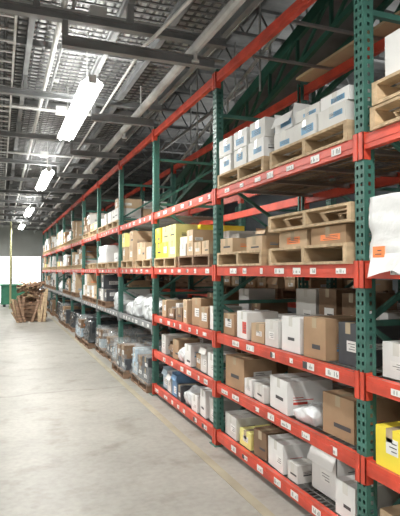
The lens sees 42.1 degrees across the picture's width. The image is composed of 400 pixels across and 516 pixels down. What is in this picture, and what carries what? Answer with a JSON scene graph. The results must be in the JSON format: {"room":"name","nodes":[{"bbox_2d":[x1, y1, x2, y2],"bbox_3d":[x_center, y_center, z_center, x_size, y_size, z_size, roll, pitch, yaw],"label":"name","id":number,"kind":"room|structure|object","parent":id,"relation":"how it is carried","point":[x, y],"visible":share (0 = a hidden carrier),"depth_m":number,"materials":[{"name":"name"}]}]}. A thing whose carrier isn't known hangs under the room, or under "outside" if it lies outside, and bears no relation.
{"room":"warehouse","nodes":[
{"label":"warehouse","id":0,"kind":"room"},
{"bbox_2d":[0,185,160,297],"bbox_3d":[-6.980,-0.862,29.596,10.200,6.600,0.200,1,-2,-21],"label":"wall","id":1,"kind":"structure","parent":0,"point":[24,243],"depth_m":28.73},
{"bbox_2d":[0,256,41,301],"bbox_3d":[-10.233,1.159,28.253,3.180,2.487,0.115,1,-2,-21],"label":"door","id":2,"kind":"structure","parent":1,"relation":"in","point":[24,269],"depth_m":28.42,"materials":[{"name":"grey paint"}]},
{"bbox_2d":[0,303,339,515],"bbox_3d":[-2.801,2.094,12.803,14.000,0.153,34.000,1,-2,-21],"label":"floor","id":3,"kind":"structure","parent":0,"point":[75,441],"depth_m":4.95,"materials":[{"name":"concrete"}]},
{"bbox_2d":[8,221,11,308],"bbox_3d":[-8.556,0.316,23.494,0.200,3.940,0.200,1,-2,-21],"label":"standpipe","id":4,"kind":"object","parent":3,"relation":"on","point":[10,279],"visible":0.87,"depth_m":23.47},
{"bbox_2d":[0,284,28,306],"bbox_3d":[-8.992,1.800,25.218,1.350,1.060,1.400,1,-2,-21],"label":"waste bin","id":5,"kind":"object","parent":3,"relation":"on","point":[4,287],"visible":0.53,"depth_m":24.55,"materials":[{"name":"paint"}]},
{"bbox_2d":[10,281,48,322],"bbox_3d":[-5.850,1.459,17.831,1.297,1.373,1.483,1,-2,-21],"label":"pallet stack","id":6,"kind":"object","parent":3,"relation":"on","point":[32,307],"visible":1,"depth_m":17.52,"materials":[{"name":"brown wood"}]},
{"bbox_2d":[50,299,69,315],"bbox_3d":[-5.310,1.903,20.239,0.950,0.603,0.932,1,-2,-21],"label":"load","id":7,"kind":"object","parent":3,"relation":"on","point":[52,302],"visible":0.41,"depth_m":19.71,"materials":[{"name":"brown cardboard"}]},
{"bbox_2d":[55,301,80,317],"bbox_3d":[-4.809,1.891,19.189,0.950,0.574,0.930,1,-2,-21],"label":"load","id":8,"kind":"object","parent":3,"relation":"on","point":[59,303],"visible":0.3,"depth_m":18.90,"materials":[{"name":"grey plastic"}]},
{"bbox_2d":[62,306,94,327],"bbox_3d":[-3.718,1.802,16.094,0.950,0.597,0.934,1,-2,-21],"label":"load","id":9,"kind":"object","parent":3,"relation":"on","point":[66,309],"visible":0.42,"depth_m":15.92,"materials":[{"name":"brown cardboard"}]},
{"bbox_2d":[68,310,103,331],"bbox_3d":[-3.266,1.810,15.026,0.950,0.528,0.930,1,-2,-21],"label":"load","id":10,"kind":"object","parent":3,"relation":"on","point":[75,315],"visible":0.43,"depth_m":14.68,"materials":[{"name":"grey plastic"}]},
{"bbox_2d":[75,317,113,342],"bbox_3d":[-2.559,1.711,12.921,1.006,0.622,0.989,1,-2,-21],"label":"load","id":11,"kind":"object","parent":3,"relation":"on","point":[80,327],"visible":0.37,"depth_m":12.49,"materials":[{"name":"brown plastic"}]},
{"bbox_2d":[82,317,128,348],"bbox_3d":[-2.163,1.695,11.938,0.950,0.605,0.930,1,-2,-21],"label":"load","id":12,"kind":"object","parent":3,"relation":"on","point":[89,332],"visible":0.57,"depth_m":11.57,"materials":[{"name":"black plastic"}]},
{"bbox_2d":[95,327,140,356],"bbox_3d":[-1.637,1.692,10.897,1.014,0.559,0.991,1,-2,-21],"label":"load","id":13,"kind":"object","parent":3,"relation":"on","point":[102,333],"visible":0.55,"depth_m":10.74,"materials":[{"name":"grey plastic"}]},
{"bbox_2d":[106,333,150,362],"bbox_3d":[-1.232,1.669,9.918,1.007,0.556,0.989,1,-2,-21],"label":"load","id":14,"kind":"object","parent":3,"relation":"on","point":[112,341],"visible":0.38,"depth_m":9.94,"materials":[{"name":"brown plastic"}]},
{"bbox_2d":[112,336,161,378],"bbox_3d":[-0.924,1.640,8.794,1.004,0.558,0.989,1,-2,-21],"label":"load","id":15,"kind":"object","parent":3,"relation":"on","point":[123,365],"visible":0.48,"depth_m":8.37,"materials":[{"name":"brown cardboard"}]},
{"bbox_2d":[131,346,204,392],"bbox_3d":[-0.464,1.603,7.835,1.010,0.583,0.988,1,-2,-21],"label":"load","id":16,"kind":"object","parent":3,"relation":"on","point":[141,375],"visible":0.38,"depth_m":7.57,"materials":[{"name":"grey plastic"}]},
{"bbox_2d":[42,0,399,515],"bbox_3d":[-2.153,0.164,12.575,1.110,3.700,29.005,1,-2,-21],"label":"rack","id":17,"kind":"object","parent":3,"relation":"on","point":[364,145],"visible":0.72,"depth_m":4.52,"materials":[{"name":"metal"}]},
{"bbox_2d":[71,221,81,243],"bbox_3d":[-3.191,-0.753,15.130,0.950,0.665,0.950,1,-2,-21],"label":"load","id":18,"kind":"object","parent":17,"relation":"on","point":[76,225],"visible":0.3,"depth_m":14.58,"materials":[{"name":"brown cardboard"}]},
{"bbox_2d":[71,272,89,296],"bbox_3d":[-3.191,0.761,15.091,0.950,0.703,0.952,1,-2,-21],"label":"load","id":19,"kind":"object","parent":17,"relation":"on","point":[76,277],"visible":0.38,"depth_m":14.55,"materials":[{"name":"brown cardboard"}]},
{"bbox_2d":[77,246,96,268],"bbox_3d":[-2.790,0.000,14.048,0.964,0.614,0.836,1,-2,-21],"label":"load","id":20,"kind":"object","parent":17,"relation":"on","point":[90,251],"visible":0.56,"depth_m":13.62,"materials":[{"name":"brown cardboard"}]},
{"bbox_2d":[89,286,96,303],"bbox_3d":[-2.013,0.834,12.027,0.950,0.405,0.952,1,-2,-21],"label":"load","id":21,"kind":"object","parent":17,"relation":"on","point":[93,293],"visible":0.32,"depth_m":11.84,"materials":[{"name":"beige cardboard"}]},
{"bbox_2d":[83,213,105,239],"bbox_3d":[-2.386,-0.770,13.047,0.993,0.596,0.976,1,-2,-21],"label":"load","id":22,"kind":"object","parent":17,"relation":"on","point":[92,217],"visible":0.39,"depth_m":12.57,"materials":[{"name":"white cardboard"}]},
{"bbox_2d":[82,274,117,301],"bbox_3d":[-2.395,0.731,13.020,0.951,0.661,0.950,1,-2,-21],"label":"load","id":23,"kind":"object","parent":17,"relation":"on","point":[90,279],"visible":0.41,"depth_m":12.49,"materials":[{"name":"beige cardboard"}]},
{"bbox_2d":[98,214,107,233],"bbox_3d":[-1.597,-0.693,10.982,0.950,0.337,0.952,1,-2,-21],"label":"load","id":24,"kind":"object","parent":17,"relation":"on","point":[103,228],"visible":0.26,"depth_m":10.69,"materials":[{"name":"white cardboard"}]},
{"bbox_2d":[97,245,117,268],"bbox_3d":[-1.603,-0.011,10.953,0.950,0.481,0.930,1,-2,-21],"label":"load","id":25,"kind":"object","parent":17,"relation":"on","point":[106,253],"visible":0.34,"depth_m":10.46,"materials":[{"name":"white cardboard"}]},
{"bbox_2d":[108,252,117,268],"bbox_3d":[-1.204,0.057,9.941,0.950,0.294,0.889,1,-2,-21],"label":"load","id":26,"kind":"object","parent":17,"relation":"on","point":[111,265],"visible":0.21,"depth_m":9.75,"materials":[{"name":"white cardboard"}]},
{"bbox_2d":[97,275,149,307],"bbox_3d":[-1.597,0.682,10.949,0.950,0.655,0.950,1,-2,-21],"label":"load","id":27,"kind":"object","parent":17,"relation":"on","point":[109,283],"visible":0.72,"depth_m":10.65,"materials":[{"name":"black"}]},
{"bbox_2d":[113,290,138,309],"bbox_3d":[-1.406,0.796,9.931,0.455,0.376,0.285,1,-2,-21],"label":"plastic bag","id":28,"kind":"object","parent":17,"relation":"on","point":[125,295],"visible":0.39,"depth_m":9.83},
{"bbox_2d":[121,231,151,267],"bbox_3d":[-0.783,-0.124,8.851,0.950,0.603,0.854,1,-2,-21],"label":"load","id":29,"kind":"object","parent":17,"relation":"on","point":[130,240],"visible":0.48,"depth_m":8.42,"materials":[{"name":"brown cardboard"}]},
{"bbox_2d":[107,198,166,230],"bbox_3d":[-1.217,-0.809,9.996,0.950,0.521,0.950,1,-2,-21],"label":"load","id":30,"kind":"object","parent":17,"relation":"on","point":[130,205],"visible":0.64,"depth_m":9.55,"materials":[{"name":"brown cardboard"}]},
{"bbox_2d":[132,293,151,316],"bbox_3d":[-0.809,0.767,8.553,0.579,0.366,0.356,1,-2,-21],"label":"plastic bag","id":31,"kind":"object","parent":17,"relation":"on","point":[137,311],"visible":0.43,"depth_m":8.38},
{"bbox_2d":[135,242,163,267],"bbox_3d":[-0.406,-0.044,7.869,0.950,0.393,0.874,1,-2,-21],"label":"load","id":32,"kind":"object","parent":17,"relation":"on","point":[144,249],"visible":0.34,"depth_m":7.69,"materials":[{"name":"cardboard"}]},
{"bbox_2d":[142,295,169,320],"bbox_3d":[-0.634,0.750,7.900,0.440,0.367,0.289,1,-2,-21],"label":"plastic bag","id":33,"kind":"object","parent":17,"relation":"on","point":[148,301],"visible":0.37,"depth_m":7.83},
{"bbox_2d":[148,298,177,320],"bbox_3d":[-0.442,0.749,7.582,0.569,0.353,0.400,1,-2,-21],"label":"plastic bag","id":34,"kind":"object","parent":17,"relation":"on","point":[160,301],"visible":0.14,"depth_m":7.53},
{"bbox_2d":[162,366,176,389],"bbox_3d":[-0.332,1.591,6.965,0.325,0.278,0.227,1,-2,-20],"label":"cardboard box","id":35,"kind":"object","parent":17,"relation":"on","point":[166,369],"visible":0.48,"depth_m":6.94,"materials":[{"name":"cardboard"}]},
{"bbox_2d":[162,299,182,316],"bbox_3d":[-0.346,0.669,6.965,0.279,0.221,0.202,0,-2,-19],"label":"cardboard box","id":36,"kind":"object","parent":17,"relation":"on","point":[169,303],"visible":0.62,"depth_m":6.87,"materials":[{"name":"cardboard"}]},
{"bbox_2d":[162,333,189,353],"bbox_3d":[-0.323,1.143,6.963,0.343,0.241,0.201,0,-2,-19],"label":"cardboard box","id":37,"kind":"object","parent":17,"relation":"on","point":[166,338],"visible":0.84,"depth_m":6.87,"materials":[{"name":"cardboard"}]},
{"bbox_2d":[171,371,201,396],"bbox_3d":[-0.170,1.572,6.524,0.357,0.294,0.204,1,-2,-21],"label":"cardboard box","id":38,"kind":"object","parent":17,"relation":"on","point":[177,377],"visible":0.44,"depth_m":6.44,"materials":[{"name":"cardboard"}]},
{"bbox_2d":[173,337,199,359],"bbox_3d":[-0.171,1.131,6.518,0.294,0.241,0.181,1,-2,-26],"label":"cardboard box","id":39,"kind":"object","parent":17,"relation":"on","point":[178,343],"visible":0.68,"depth_m":6.45,"materials":[{"name":"brown"}]},
{"bbox_2d":[183,299,191,323],"bbox_3d":[0.008,0.623,6.117,0.381,0.271,0.201,0,-1,-14],"label":"cardboard box","id":40,"kind":"object","parent":17,"relation":"on","point":[187,303],"visible":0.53,"depth_m":5.99,"materials":[{"name":"cardboard"}]},
{"bbox_2d":[177,382,206,401],"bbox_3d":[-0.092,1.623,6.311,0.332,0.181,0.202,0,-1,-15],"label":"cardboard box","id":41,"kind":"object","parent":17,"relation":"on","point":[181,387],"visible":0.54,"depth_m":6.25,"materials":[{"name":"cardboard"}]},
{"bbox_2d":[184,385,205,406],"bbox_3d":[0.007,1.594,6.072,0.338,0.227,0.239,1,-2,-21],"label":"plastic bag","id":42,"kind":"object","parent":17,"relation":"on","point":[195,388],"visible":0.41,"depth_m":6.00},
{"bbox_2d":[192,392,199,412],"bbox_3d":[0.094,1.612,5.836,0.338,0.181,0.181,1,-2,-21],"label":"cardboard box","id":43,"kind":"object","parent":17,"relation":"on","point":[195,396],"visible":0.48,"depth_m":5.75,"materials":[{"name":"cardboard"}]},
{"bbox_2d":[185,342,208,366],"bbox_3d":[-0.004,1.120,6.057,0.302,0.241,0.201,1,-2,-22],"label":"cardboard box","id":44,"kind":"object","parent":17,"relation":"on","point":[191,349],"visible":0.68,"depth_m":5.94,"materials":[{"name":"white"}]},
{"bbox_2d":[154,224,243,267],"bbox_3d":[-0.019,-0.137,6.866,0.950,0.529,0.920,1,-2,-21],"label":"load","id":45,"kind":"object","parent":17,"relation":"on","point":[168,237],"visible":0.47,"depth_m":6.53,"materials":[{"name":"yellow cardboard"}]},
{"bbox_2d":[192,297,212,325],"bbox_3d":[0.075,0.602,5.865,0.264,0.301,0.241,1,-2,-25],"label":"cardboard box","id":46,"kind":"object","parent":17,"relation":"on","point":[196,302],"visible":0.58,"depth_m":5.78,"materials":[{"name":"cardboard"}]},
{"bbox_2d":[199,306,209,328],"bbox_3d":[0.176,0.636,5.624,0.318,0.221,0.202,1,-2,-27],"label":"cardboard box","id":47,"kind":"object","parent":17,"relation":"on","point":[204,311],"visible":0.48,"depth_m":5.53,"materials":[{"name":"cardboard"}]},
{"bbox_2d":[200,387,211,418],"bbox_3d":[0.155,1.556,5.615,0.263,0.281,0.201,0,-1,-16],"label":"cardboard box","id":48,"kind":"object","parent":17,"relation":"on","point":[205,393],"visible":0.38,"depth_m":5.51,"materials":[{"name":"white"}]},
{"bbox_2d":[198,343,234,373],"bbox_3d":[0.193,1.081,5.636,0.372,0.298,0.227,0,-2,-19],"label":"cardboard box","id":49,"kind":"object","parent":17,"relation":"on","point":[205,348],"visible":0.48,"depth_m":5.57,"materials":[{"name":"cardboard"}]},
{"bbox_2d":[208,351,237,377],"bbox_3d":[0.252,1.103,5.396,0.292,0.241,0.221,0,-1,-17],"label":"cardboard box","id":50,"kind":"object","parent":17,"relation":"on","point":[210,354],"visible":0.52,"depth_m":5.35,"materials":[{"name":"cardboard"}]},
{"bbox_2d":[207,292,238,299],"bbox_3d":[0.308,0.612,6.782,0.377,0.327,0.212,1,-2,-24],"label":"cardboard box","id":51,"kind":"object","parent":17,"relation":"on","point":[235,296],"visible":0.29,"depth_m":6.73,"materials":[{"name":"black"}]},
{"bbox_2d":[210,396,241,421],"bbox_3d":[0.263,1.570,5.388,0.280,0.241,0.221,0,-1,-16],"label":"cardboard box","id":52,"kind":"object","parent":17,"relation":"on","point":[229,405],"visible":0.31,"depth_m":5.30,"materials":[{"name":"cardboard"}]},
{"bbox_2d":[210,305,241,329],"bbox_3d":[0.268,0.620,5.403,0.281,0.241,0.201,0,-2,-19],"label":"cardboard box","id":53,"kind":"object","parent":17,"relation":"on","point":[234,308],"visible":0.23,"depth_m":5.38,"materials":[{"name":"cardboard"}]},
{"bbox_2d":[178,226,282,266],"bbox_3d":[0.363,-0.112,5.871,0.950,0.429,0.989,1,-2,-21],"label":"load","id":54,"kind":"object","parent":17,"relation":"on","point":[198,244],"visible":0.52,"depth_m":5.71,"materials":[{"name":"cardboard"}]},
{"bbox_2d":[224,312,236,335],"bbox_3d":[0.413,0.631,5.008,0.302,0.201,0.242,1,-2,-21],"label":"cardboard box","id":55,"kind":"object","parent":17,"relation":"on","point":[230,318],"visible":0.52,"depth_m":4.92,"materials":[{"name":"cardboard"}]},
{"bbox_2d":[217,235,278,265],"bbox_3d":[0.774,-0.072,4.801,0.950,0.296,0.920,1,-2,-21],"label":"load","id":56,"kind":"object","parent":17,"relation":"on","point":[254,250],"visible":0.38,"depth_m":4.63,"materials":[{"name":"cardboard"}]},
{"bbox_2d":[225,409,271,440],"bbox_3d":[0.459,1.579,4.949,0.362,0.201,0.281,0,-2,-18],"label":"cardboard box","id":57,"kind":"object","parent":17,"relation":"on","point":[235,419],"visible":0.68,"depth_m":4.85,"materials":[{"name":"cardboard"}]},
{"bbox_2d":[226,353,275,392],"bbox_3d":[0.476,1.066,4.892,0.341,0.291,0.362,1,-2,-24],"label":"cardboard box","id":58,"kind":"object","parent":17,"relation":"on","point":[239,366],"visible":0.7,"depth_m":4.76,"materials":[{"name":"brown"}]},
{"bbox_2d":[240,424,269,450],"bbox_3d":[0.539,1.602,4.657,0.302,0.141,0.221,1,-2,-21],"label":"cardboard box","id":59,"kind":"object","parent":17,"relation":"on","point":[246,433],"visible":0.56,"depth_m":4.60,"materials":[{"name":"cardboard"}]},
{"bbox_2d":[239,288,274,309],"bbox_3d":[0.639,0.548,5.843,0.320,0.407,0.282,0,-2,-18],"label":"cardboard box","id":60,"kind":"object","parent":17,"relation":"on","point":[244,293],"visible":0.48,"depth_m":5.72,"materials":[{"name":"white"}]},
{"bbox_2d":[237,310,277,339],"bbox_3d":[0.521,0.604,4.729,0.302,0.241,0.241,0,-1,-17],"label":"cardboard box","id":61,"kind":"object","parent":17,"relation":"on","point":[245,318],"visible":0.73,"depth_m":4.63,"materials":[{"name":"white"}]},
{"bbox_2d":[245,376,269,396],"bbox_3d":[0.542,1.134,4.606,0.262,0.141,0.141,1,-2,-21],"label":"cardboard box","id":62,"kind":"object","parent":17,"relation":"on","point":[249,381],"visible":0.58,"depth_m":4.55,"materials":[{"name":"cardboard"}]},
{"bbox_2d":[251,322,264,343],"bbox_3d":[0.603,0.637,4.460,0.262,0.161,0.201,1,-2,-26],"label":"cardboard box","id":63,"kind":"object","parent":17,"relation":"on","point":[257,328],"visible":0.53,"depth_m":4.40,"materials":[{"name":"cardboard"}]},
{"bbox_2d":[254,382,269,403],"bbox_3d":[0.640,1.134,4.408,0.301,0.131,0.221,0,-1,-15],"label":"cardboard box","id":64,"kind":"object","parent":17,"relation":"on","point":[261,389],"visible":0.38,"depth_m":4.33,"materials":[{"name":"white"}]},
{"bbox_2d":[252,303,287,313],"bbox_3d":[0.744,0.598,5.571,0.324,0.295,0.212,1,-2,-20],"label":"cardboard box","id":65,"kind":"object","parent":17,"relation":"on","point":[281,308],"visible":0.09,"depth_m":5.49,"materials":[{"name":"cardboard"}]},
{"bbox_2d":[254,425,289,460],"bbox_3d":[0.655,1.556,4.414,0.341,0.221,0.201,1,-2,-25],"label":"cardboard box","id":66,"kind":"object","parent":17,"relation":"on","point":[261,434],"visible":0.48,"depth_m":4.34,"materials":[{"name":"brown"}]},
{"bbox_2d":[265,319,281,347],"bbox_3d":[0.694,0.606,4.222,0.262,0.211,0.211,1,-2,-21],"label":"cardboard box","id":67,"kind":"object","parent":17,"relation":"on","point":[273,327],"visible":0.54,"depth_m":4.15,"materials":[{"name":"cardboard"}]},
{"bbox_2d":[273,347,287,373],"bbox_3d":[0.769,1.103,5.594,0.396,0.251,0.260,0,-2,-19],"label":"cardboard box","id":68,"kind":"object","parent":17,"relation":"on","point":[281,368],"visible":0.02,"depth_m":5.49,"materials":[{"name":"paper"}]},
{"bbox_2d":[217,116,354,192],"bbox_3d":[0.784,-0.903,4.797,0.950,0.449,0.953,1,-2,-21],"label":"load","id":69,"kind":"object","parent":17,"relation":"on","point":[243,155],"visible":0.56,"depth_m":4.54,"materials":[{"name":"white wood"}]},
{"bbox_2d":[268,433,310,474],"bbox_3d":[0.766,1.550,4.151,0.362,0.221,0.271,0,-1,-17],"label":"cardboard box","id":70,"kind":"object","parent":17,"relation":"on","point":[282,448],"visible":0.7,"depth_m":4.03,"materials":[{"name":"cardboard"}]},
{"bbox_2d":[288,457,311,483],"bbox_3d":[0.836,1.589,3.915,0.321,0.131,0.141,1,-2,-21],"label":"cardboard box","id":71,"kind":"object","parent":17,"relation":"on","point":[300,469],"visible":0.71,"depth_m":3.83,"materials":[{"name":"white"}]},
{"bbox_2d":[270,372,331,415],"bbox_3d":[0.796,1.066,4.116,0.381,0.251,0.321,0,-1,-16],"label":"cardboard box","id":72,"kind":"object","parent":17,"relation":"on","point":[288,391],"visible":0.87,"depth_m":3.98,"materials":[{"name":"white"}]},
{"bbox_2d":[282,314,326,353],"bbox_3d":[0.838,0.575,3.962,0.341,0.261,0.261,1,-2,-21],"label":"cardboard box","id":73,"kind":"object","parent":17,"relation":"on","point":[292,325],"visible":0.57,"depth_m":3.88,"materials":[{"name":"white"}]},
{"bbox_2d":[296,288,318,314],"bbox_3d":[1.088,0.499,4.679,0.323,0.447,0.311,1,-2,-22],"label":"cardboard box","id":74,"kind":"object","parent":17,"relation":"on","point":[307,299],"visible":0.34,"depth_m":4.60,"materials":[{"name":"cardboard"}]},
{"bbox_2d":[293,402,322,426],"bbox_3d":[0.883,1.115,3.779,0.318,0.137,0.269,1,-2,-21],"label":"plastic bag","id":75,"kind":"object","parent":17,"relation":"on","point":[312,414],"visible":0.44,"depth_m":3.69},
{"bbox_2d":[236,10,399,81],"bbox_3d":[1.015,-1.867,4.387,1.050,0.045,1.870,1,-2,-21],"label":"shelf board","id":76,"kind":"object","parent":17,"relation":"on","point":[383,29],"visible":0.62,"depth_m":4.74,"materials":[{"name":"wood"}]},
{"bbox_2d":[269,242,369,264],"bbox_3d":[1.179,-0.015,3.787,1.000,0.130,0.980,1,-2,-21],"label":"wooden pallet","id":77,"kind":"object","parent":17,"relation":"on","point":[334,253],"visible":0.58,"depth_m":3.63,"materials":[{"name":"brown wood"}]},
{"bbox_2d":[279,224,370,247],"bbox_3d":[1.161,-0.141,3.781,0.873,0.119,0.838,1,-2,-21],"label":"cartons","id":78,"kind":"object","parent":77,"relation":"on","point":[341,233],"visible":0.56,"depth_m":3.50,"materials":[{"name":"brown"}]},
{"bbox_2d":[268,201,361,232],"bbox_3d":[1.183,-0.266,3.784,1.000,0.120,1.000,1,-2,-22],"label":"wooden pallet","id":79,"kind":"object","parent":78,"relation":"on","point":[341,213],"visible":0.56,"depth_m":3.62,"materials":[{"name":"brown wood"}]},
{"bbox_2d":[304,315,355,360],"bbox_3d":[0.957,0.557,3.682,0.361,0.281,0.251,1,-2,-24],"label":"cardboard box","id":80,"kind":"object","parent":17,"relation":"on","point":[321,333],"visible":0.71,"depth_m":3.56,"materials":[{"name":"brown"}]},
{"bbox_2d":[269,84,399,173],"bbox_3d":[1.159,-0.920,3.802,0.964,0.433,0.980,1,-2,-21],"label":"load","id":81,"kind":"object","parent":17,"relation":"on","point":[305,130],"visible":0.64,"depth_m":3.61,"materials":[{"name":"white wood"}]},
{"bbox_2d":[319,288,355,314],"bbox_3d":[1.200,0.486,4.366,0.306,0.458,0.253,1,-2,-20],"label":"cardboard box","id":82,"kind":"object","parent":17,"relation":"on","point":[330,299],"visible":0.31,"depth_m":4.27,"materials":[{"name":"cardboard"}]},
{"bbox_2d":[307,435,372,501],"bbox_3d":[1.040,1.470,3.688,0.454,0.357,0.340,1,-2,-21],"label":"cardboard box","id":83,"kind":"object","parent":17,"relation":"on","point":[325,468],"visible":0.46,"depth_m":3.59,"materials":[{"name":"cardboard"}]},
{"bbox_2d":[332,382,353,389],"bbox_3d":[1.277,1.112,4.193,0.338,0.164,0.331,1,-2,-22],"label":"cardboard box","id":84,"kind":"object","parent":17,"relation":"on","point":[335,386],"visible":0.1,"depth_m":4.21,"materials":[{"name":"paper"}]},
{"bbox_2d":[323,388,399,444],"bbox_3d":[1.084,1.040,3.477,0.401,0.271,0.321,1,-2,-23],"label":"cardboard box","id":85,"kind":"object","parent":17,"relation":"on","point":[339,405],"visible":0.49,"depth_m":3.37,"materials":[{"name":"brown"}]},
{"bbox_2d":[335,474,399,515],"bbox_3d":[1.071,1.529,3.332,0.341,0.221,0.201,1,-2,-21],"label":"cardboard box","id":86,"kind":"object","parent":17,"relation":"on","point":[346,486],"visible":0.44,"depth_m":3.27,"materials":[{"name":"white"}]},
{"bbox_2d":[338,321,399,366],"bbox_3d":[1.113,0.556,3.414,0.342,0.271,0.202,1,-2,-21],"label":"cardboard box","id":87,"kind":"object","parent":17,"relation":"on","point":[347,329],"visible":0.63,"depth_m":3.35,"materials":[{"name":"cardboard"}]},
{"bbox_2d":[342,292,396,315],"bbox_3d":[1.333,0.492,4.090,0.357,0.433,0.221,1,-2,-23],"label":"cardboard box","id":88,"kind":"object","parent":17,"relation":"on","point":[348,299],"visible":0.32,"depth_m":4.03,"materials":[{"name":"cardboard"}]},
{"bbox_2d":[368,192,399,276],"bbox_3d":[1.573,-0.125,2.570,0.982,0.450,1.100,1,-2,-21],"label":"load","id":89,"kind":"object","parent":17,"relation":"on","point":[384,210],"visible":1,"depth_m":2.79,"materials":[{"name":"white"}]},
{"bbox_2d":[369,310,399,319],"bbox_3d":[1.456,0.546,3.802,0.381,0.310,0.236,0,-2,-19],"label":"cardboard box","id":90,"kind":"object","parent":17,"relation":"on","point":[388,314],"visible":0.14,"depth_m":3.67,"materials":[{"name":"cardboard"}]},
{"bbox_2d":[370,95,399,130],"bbox_3d":[1.614,-0.796,2.677,1.000,0.130,1.000,1,-2,-21],"label":"wooden pallet","id":91,"kind":"object","parent":17,"relation":"on","point":[381,116],"visible":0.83,"depth_m":2.93,"materials":[{"name":"brown wood"}]},
{"bbox_2d":[372,70,399,106],"bbox_3d":[1.634,-0.929,2.656,1.020,0.130,1.020,1,-2,-22],"label":"wooden pallet","id":92,"kind":"object","parent":91,"relation":"on","point":[382,91],"visible":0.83,"depth_m":2.90,"materials":[{"name":"brown wood"}]},
{"bbox_2d":[385,28,399,84],"bbox_3d":[1.375,-1.124,2.775,0.502,0.261,0.541,1,-2,-21],"label":"carton","id":93,"kind":"object","parent":92,"relation":"on","point":[392,41],"visible":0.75,"depth_m":2.88,"materials":[{"name":"white"}]},
{"bbox_2d":[376,421,399,474],"bbox_3d":[1.177,1.051,2.901,0.302,0.221,0.222,1,-2,-21],"label":"carton","id":94,"kind":"object","parent":17,"relation":"on","point":[387,434],"visible":1,"depth_m":2.86,"materials":[{"name":"cardboard"}]},
{"bbox_2d":[380,504,399,515],"bbox_3d":[1.242,1.529,2.914,0.362,0.201,0.262,1,-2,-21],"label":"cardboard box","id":95,"kind":"object","parent":17,"relation":"on","point":[394,510],"visible":1,"depth_m":2.94,"materials":[{"name":"cardboard"}]},
{"bbox_2d":[382,340,399,379],"bbox_3d":[1.253,0.580,2.964,0.342,0.201,0.221,1,-2,-21],"label":"cardboard box","id":96,"kind":"object","parent":17,"relation":"on","point":[391,349],"visible":1,"depth_m":2.94,"materials":[{"name":"cardboard"}]},
{"bbox_2d":[85,171,399,381],"bbox_3d":[-0.513,0.525,12.007,1.110,2.950,26.785,1,-2,-21],"label":"rack","id":97,"kind":"object","parent":3,"relation":"on","point":[242,221],"visible":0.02,"depth_m":7.95,"materials":[{"name":"metal"}]},
{"bbox_2d":[159,325,187,335],"bbox_3d":[-0.327,1.625,11.410,0.950,0.432,0.958,1,-2,-21],"label":"load","id":98,"kind":"object","parent":97,"relation":"on","point":[166,330],"visible":0.14,"depth_m":11.15,"materials":[{"name":"brown cardboard"}]},
{"bbox_2d":[159,274,212,287],"bbox_3d":[-0.335,0.476,11.437,0.966,0.331,0.955,1,-2,-21],"label":"load","id":99,"kind":"object","parent":97,"relation":"on","point":[164,279],"visible":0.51,"depth_m":11.09,"materials":[{"name":"cardboard"}]},
{"bbox_2d":[224,276,267,291],"bbox_3d":[0.850,0.354,8.383,0.950,0.422,0.950,1,-2,-21],"label":"load","id":100,"kind":"object","parent":97,"relation":"on","point":[230,282],"visible":0.27,"depth_m":8.08,"materials":[{"name":"brown cardboard"}]},
{"bbox_2d":[245,276,287,298],"bbox_3d":[1.259,0.381,7.292,0.968,0.314,0.960,1,-2,-21],"label":"load","id":101,"kind":"object","parent":97,"relation":"on","point":[277,283],"visible":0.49,"depth_m":6.86,"materials":[{"name":"brown cardboard"}]},
{"bbox_2d":[159,0,399,215],"bbox_3d":[1.034,-2.500,7.963,0.820,3.404,10.037,1,-2,-21],"label":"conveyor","id":102,"kind":"object","parent":97,"relation":"on","point":[276,81],"visible":0.51,"depth_m":7.17,"materials":[{"name":"metal"}]},
{"bbox_2d":[282,277,394,298],"bbox_3d":[1.647,0.321,6.311,0.950,0.386,0.950,1,-2,-21],"label":"load","id":103,"kind":"object","parent":97,"relation":"on","point":[383,286],"visible":0.26,"depth_m":6.10,"materials":[{"name":"brown cardboard"}]},
{"bbox_2d":[87,0,399,188],"bbox_3d":[-2.801,-4.678,12.972,14.000,0.200,34.000,1,-2,-21],"label":"roof truss","id":104,"kind":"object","parent":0,"point":[280,6],"depth_m":13.82,"materials":[{"name":"metal"}]},
{"bbox_2d":[80,8,393,197],"bbox_3d":[0.653,-4.171,14.288,6.626,0.748,34.000,1,-2,-21],"label":"joist","id":105,"kind":"object","parent":104,"relation":"attached to","point":[180,91],"visible":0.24,"depth_m":15.83,"materials":[{"name":"grey paint"}]},
{"bbox_2d":[160,77,399,312],"bbox_3d":[3.826,-1.215,15.435,0.200,6.600,34.000,1,-2,-21],"label":"wall","id":106,"kind":"structure","parent":0,"point":[252,224],"depth_m":18.84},
{"bbox_3d":[-9.427,-1.342,10.339,0.200,6.600,34.000,1,-2,-21],"label":"wall","id":107,"kind":"structure","parent":0,"visible":0},
{"bbox_2d":[0,0,263,233],"bbox_3d":[-5.843,-2.095,11.737,7.480,0.826,34.000,1,-2,-21],"label":"ceiling","id":108,"kind":"structure","parent":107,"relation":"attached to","point":[142,52],"depth_m":6.68,"materials":[{"name":"metal"}]},
{"bbox_2d":[0,0,18,226],"bbox_3d":[-4.705,-2.087,12.175,0.344,0.080,34.000,1,-2,-21],"label":"cable tray","id":109,"kind":"object","parent":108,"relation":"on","point":[5,28],"depth_m":7.01,"materials":[{"name":"metal"}]},
{"bbox_2d":[35,142,54,190],"bbox_3d":[-3.415,-1.993,11.383,0.240,0.687,2.520,1,-2,-21],"label":"fluorescent light","id":110,"kind":"object","parent":108,"relation":"hanging from","point":[47,174],"visible":1,"depth_m":10.97,"materials":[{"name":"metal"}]},
{"bbox_2d":[56,35,103,140],"bbox_3d":[-1.566,-2.113,6.577,0.240,0.687,2.520,1,-2,-21],"label":"fluorescent light","id":111,"kind":"object","parent":108,"relation":"hanging from","point":[88,90],"visible":1,"depth_m":6.18,"materials":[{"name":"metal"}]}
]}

